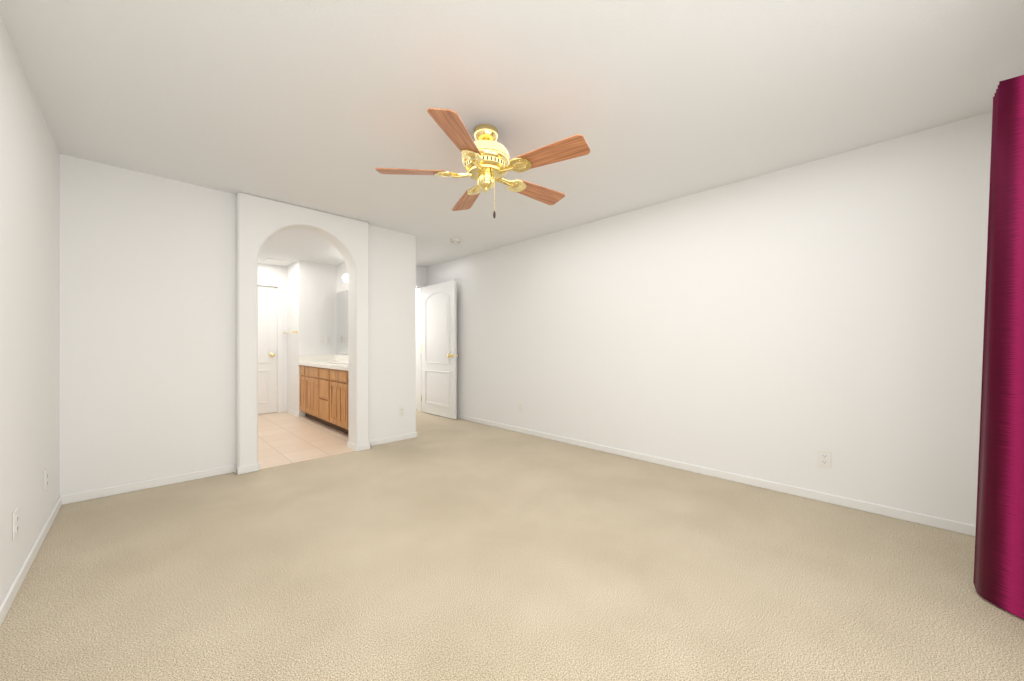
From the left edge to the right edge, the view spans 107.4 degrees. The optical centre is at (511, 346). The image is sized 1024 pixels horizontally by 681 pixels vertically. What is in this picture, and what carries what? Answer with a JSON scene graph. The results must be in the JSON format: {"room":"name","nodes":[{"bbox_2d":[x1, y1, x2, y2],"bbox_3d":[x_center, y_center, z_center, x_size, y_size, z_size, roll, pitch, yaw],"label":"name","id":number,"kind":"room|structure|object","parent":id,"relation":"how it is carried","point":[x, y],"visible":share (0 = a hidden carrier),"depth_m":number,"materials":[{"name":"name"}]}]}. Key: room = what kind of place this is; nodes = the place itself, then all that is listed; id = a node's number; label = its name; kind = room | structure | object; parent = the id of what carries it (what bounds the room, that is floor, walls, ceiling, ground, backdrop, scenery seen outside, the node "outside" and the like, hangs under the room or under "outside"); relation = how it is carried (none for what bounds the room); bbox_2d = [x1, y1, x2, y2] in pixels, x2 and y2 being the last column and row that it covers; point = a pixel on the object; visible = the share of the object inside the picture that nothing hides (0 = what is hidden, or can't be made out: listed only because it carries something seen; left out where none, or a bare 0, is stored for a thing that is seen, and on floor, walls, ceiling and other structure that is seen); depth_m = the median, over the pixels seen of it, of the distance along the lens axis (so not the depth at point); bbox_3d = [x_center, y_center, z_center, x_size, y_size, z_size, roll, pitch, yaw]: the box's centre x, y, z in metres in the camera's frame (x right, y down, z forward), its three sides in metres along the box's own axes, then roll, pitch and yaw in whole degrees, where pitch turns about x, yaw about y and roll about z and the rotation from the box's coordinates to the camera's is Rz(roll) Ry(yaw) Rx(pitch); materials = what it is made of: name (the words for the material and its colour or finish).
{"room":"empty bedroom","nodes":[
{"label":"empty bedroom","id":0,"kind":"room"},
{"bbox_2d":[0,16,59,603],"bbox_3d":[-1.555,-0.115,0.925,0.120,2.390,4.700,0,0,-45],"label":"wall","id":1,"kind":"structure","parent":0,"point":[29,303],"depth_m":1.82,"materials":[{"name":"white paint"}]},
{"bbox_2d":[13,508,17,539],"bbox_3d":[-2.182,0.780,1.655,0.008,0.115,0.070,0,0,-45],"label":"outlet","id":2,"kind":"object","parent":1,"relation":"attached to","point":[15,523],"visible":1,"depth_m":1.64,"materials":[{"name":"white plastic"}]},
{"bbox_2d":[0,496,63,625],"bbox_3d":[-1.508,1.049,0.971,0.012,0.062,4.460,0,0,-45],"label":"baseboard","id":3,"kind":"structure","parent":1,"relation":"attached to","point":[16,584],"depth_m":1.79,"materials":[{"name":"white wood"}]},
{"bbox_2d":[44,468,47,490],"bbox_3d":[-2.694,0.770,2.175,0.008,0.115,0.070,0,0,-45],"label":"outlet","id":4,"kind":"object","parent":1,"relation":"attached to","point":[46,479],"visible":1,"depth_m":2.17,"materials":[{"name":"white plastic"}]},
{"bbox_2d":[60,154,415,495],"bbox_3d":[-2.151,-0.115,3.551,2.715,2.390,0.120,0,0,-45],"label":"wall","id":5,"kind":"structure","parent":0,"point":[147,326],"depth_m":2.90,"materials":[{"name":"white paint"}]},
{"bbox_2d":[64,465,239,504],"bbox_3d":[-2.711,1.049,2.902,0.945,0.062,0.020,0,0,-45],"label":"baseboard","id":6,"kind":"structure","parent":5,"relation":"attached to","point":[99,493],"depth_m":2.85,"materials":[{"name":"white wood"}]},
{"bbox_2d":[364,432,415,447],"bbox_3d":[-1.355,1.049,4.236,0.590,0.062,0.020,0,0,-45],"label":"baseboard","id":7,"kind":"structure","parent":5,"relation":"attached to","point":[411,435],"depth_m":4.22,"materials":[{"name":"white wood"}]},
{"bbox_2d":[399,406,404,416],"bbox_3d":[-1.269,0.750,4.327,0.070,0.115,0.008,0,0,-45],"label":"outlet","id":8,"kind":"object","parent":5,"relation":"attached to","point":[401,411],"visible":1,"depth_m":4.33,"materials":[{"name":"white plastic"}]},
{"bbox_2d":[258,263,286,411],"bbox_3d":[-4.085,-0.115,5.885,2.070,2.390,0.120,0,0,-45],"label":"wall","id":9,"kind":"structure","parent":0,"point":[272,273],"depth_m":6.15,"materials":[{"name":"white paint"}]},
{"bbox_2d":[258,286,276,413],"bbox_3d":[-4.076,0.057,5.822,0.766,2.022,0.112,0,0,-45],"label":"door","id":10,"kind":"structure","parent":9,"relation":"in","point":[267,349],"depth_m":6.01,"materials":[{"name":"white wood"}]},
{"bbox_2d":[258,281,281,412],"bbox_3d":[-4.105,0.028,5.855,0.898,2.104,0.135,0,0,-45],"label":"door frame","id":11,"kind":"structure","parent":9,"relation":"attached to","point":[278,286],"depth_m":6.09,"materials":[{"name":"white wood"}]},
{"bbox_2d":[236,192,368,466],"bbox_3d":[-1.984,-0.115,3.646,1.135,2.390,0.220,0,0,-45],"label":"wall","id":12,"kind":"structure","parent":0,"point":[260,221],"depth_m":3.37,"materials":[{"name":"white paint"}]},
{"bbox_2d":[258,412,353,469],"bbox_3d":[-3.226,1.079,5.097,1.950,0.007,4.008,0,0,-45],"label":"floor","id":13,"kind":"structure","parent":0,"point":[285,438],"depth_m":4.29,"materials":[{"name":"beige tile"}]},
{"bbox_2d":[299,367,347,433],"bbox_3d":[-2.257,0.677,5.109,0.547,0.807,2.244,0,0,-45],"label":"bathroom vanity","id":14,"kind":"object","parent":13,"relation":"on","point":[323,389],"depth_m":4.92,"materials":[{"name":"brown wood"}]},
{"bbox_2d":[297,359,347,370],"bbox_3d":[-2.264,0.258,5.102,0.567,0.045,2.244,0,0,-45],"label":"countertop","id":15,"kind":"structure","parent":14,"relation":"on","point":[333,364],"depth_m":5.05,"materials":[{"name":"white stone"}]},
{"bbox_2d":[287,260,335,416],"bbox_3d":[-3.273,-0.115,6.144,0.550,2.390,0.650,0,0,-45],"label":"wall","id":16,"kind":"structure","parent":0,"point":[311,302],"depth_m":5.91,"materials":[{"name":"white paint"}]},
{"bbox_2d":[286,408,298,416],"bbox_3d":[-3.469,1.049,5.942,0.012,0.062,0.662,0,0,-45],"label":"baseboard","id":17,"kind":"structure","parent":16,"relation":"attached to","point":[287,410],"depth_m":5.92,"materials":[{"name":"white wood"}]},
{"bbox_2d":[297,355,336,362],"bbox_3d":[-3.044,0.185,5.895,0.527,0.100,0.020,0,0,-45],"label":"backsplash","id":18,"kind":"structure","parent":16,"relation":"attached to","point":[302,358],"depth_m":5.83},
{"bbox_2d":[336,262,347,354],"bbox_3d":[-2.307,-0.115,5.600,0.065,2.390,3.020,0,0,-45],"label":"wall","id":19,"kind":"structure","parent":0,"point":[341,284],"depth_m":5.95,"materials":[{"name":"white paint"}]},
{"bbox_2d":[336,290,347,353],"bbox_3d":[-2.064,-0.370,5.299,0.006,0.980,2.210,0,0,-45],"label":"bathroom mirror","id":20,"kind":"object","parent":19,"relation":"attached to","point":[341,322],"visible":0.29,"depth_m":5.90,"materials":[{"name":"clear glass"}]},
{"bbox_2d":[337,355,347,362],"bbox_3d":[-2.069,0.185,5.294,0.020,0.100,2.244,0,0,-45],"label":"backsplash","id":21,"kind":"structure","parent":19,"relation":"attached to","point":[344,358],"depth_m":5.83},
{"bbox_2d":[342,274,347,281],"bbox_3d":[-2.144,-0.995,5.256,0.181,0.116,0.940,0,0,-45],"label":"sconce","id":22,"kind":"object","parent":19,"relation":"attached to","point":[345,277],"visible":0.12,"depth_m":5.44,"materials":[{"name":"white glass"}]},
{"bbox_2d":[416,266,426,285],"bbox_3d":[-1.831,-0.115,5.921,1.065,2.390,0.120,0,0,-45],"label":"wall","id":23,"kind":"structure","parent":0,"point":[421,274],"depth_m":6.18,"materials":[{"name":"white paint"}]},
{"bbox_2d":[416,282,424,411],"bbox_3d":[-1.852,0.021,5.890,1.038,2.119,0.135,0,0,-45],"label":"door frame","id":24,"kind":"structure","parent":23,"relation":"attached to","point":[419,286],"depth_m":6.20,"materials":[{"name":"white wood"}]},
{"bbox_2d":[421,280,457,418],"bbox_3d":[-1.150,0.048,5.845,0.189,2.040,0.916,0,0,-45],"label":"entry door","id":25,"kind":"structure","parent":23,"relation":"in","point":[439,350],"depth_m":5.78,"materials":[{"name":"white wood"}]},
{"bbox_2d":[0,409,1023,680],"bbox_3d":[-1.119,1.080,3.262,3.780,0.001,7.180,0,0,-45],"label":"floor","id":26,"kind":"structure","parent":0,"point":[446,549],"depth_m":1.73,"materials":[{"name":"beige carpet"}]},
{"bbox_2d":[0,0,1023,266],"bbox_3d":[-1.533,-1.360,3.683,4.020,0.100,8.600,0,0,-45],"label":"ceiling","id":27,"kind":"structure","parent":0,"point":[318,104],"depth_m":1.93,"materials":[{"name":"white paint"}]},
{"bbox_2d":[263,258,290,264],"bbox_3d":[-3.608,-1.302,5.779,0.300,0.014,0.300,0,0,-45],"label":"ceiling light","id":28,"kind":"object","parent":27,"relation":"in","point":[276,261],"visible":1,"depth_m":5.74,"materials":[{"name":"white"}]},
{"bbox_2d":[450,238,460,242],"bbox_3d":[-0.691,-1.292,4.609,0.128,0.036,0.128,0,0,-45],"label":"smoke detector","id":29,"kind":"object","parent":27,"relation":"attached to","point":[455,240],"visible":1,"depth_m":4.57,"materials":[{"name":"white plastic"}]},
{"bbox_2d":[375,108,589,218],"bbox_3d":[-0.125,-1.038,2.300,1.226,0.544,1.252,0,0,-45],"label":"ceiling fan","id":30,"kind":"object","parent":27,"relation":"hanging from","point":[488,163],"visible":1,"depth_m":2.18,"materials":[{"name":"brown wood"}]},
{"bbox_2d":[416,112,991,524],"bbox_3d":[0.271,-0.115,4.630,0.120,2.390,7.420,0,0,-45],"label":"wall","id":31,"kind":"structure","parent":0,"point":[782,326],"depth_m":2.81,"materials":[{"name":"white paint"}]},
{"bbox_2d":[518,402,522,411],"bbox_3d":[0.106,0.760,4.705,0.008,0.115,0.070,0,0,-45],"label":"outlet","id":32,"kind":"object","parent":31,"relation":"attached to","point":[520,406],"visible":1,"depth_m":4.70,"materials":[{"name":"white plastic"}]},
{"bbox_2d":[457,414,975,535],"bbox_3d":[0.658,1.049,4.129,0.030,0.062,5.925,0,0,-45],"label":"baseboard","id":33,"kind":"structure","parent":31,"relation":"attached to","point":[900,514],"depth_m":2.82,"materials":[{"name":"white wood"}]},
{"bbox_2d":[818,449,830,467],"bbox_3d":[2.167,0.780,2.609,0.008,0.115,0.070,0,0,-45],"label":"outlet","id":34,"kind":"object","parent":31,"relation":"attached to","point":[824,458],"visible":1,"depth_m":2.61,"materials":[{"name":"white plastic"}]},
{"bbox_3d":[1.441,-0.115,0.660,4.020,2.390,0.120,0,0,-45],"label":"wall","id":35,"kind":"structure","parent":0,"visible":0},
{"bbox_2d":[973,75,1023,618],"bbox_3d":[1.368,-0.006,0.834,2.368,2.148,0.229,0,0,-45],"label":"curtain","id":36,"kind":"object","parent":35,"relation":"attached to","point":[998,581],"visible":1,"depth_m":1.53,"materials":[{"name":"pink fabric"}]}
]}

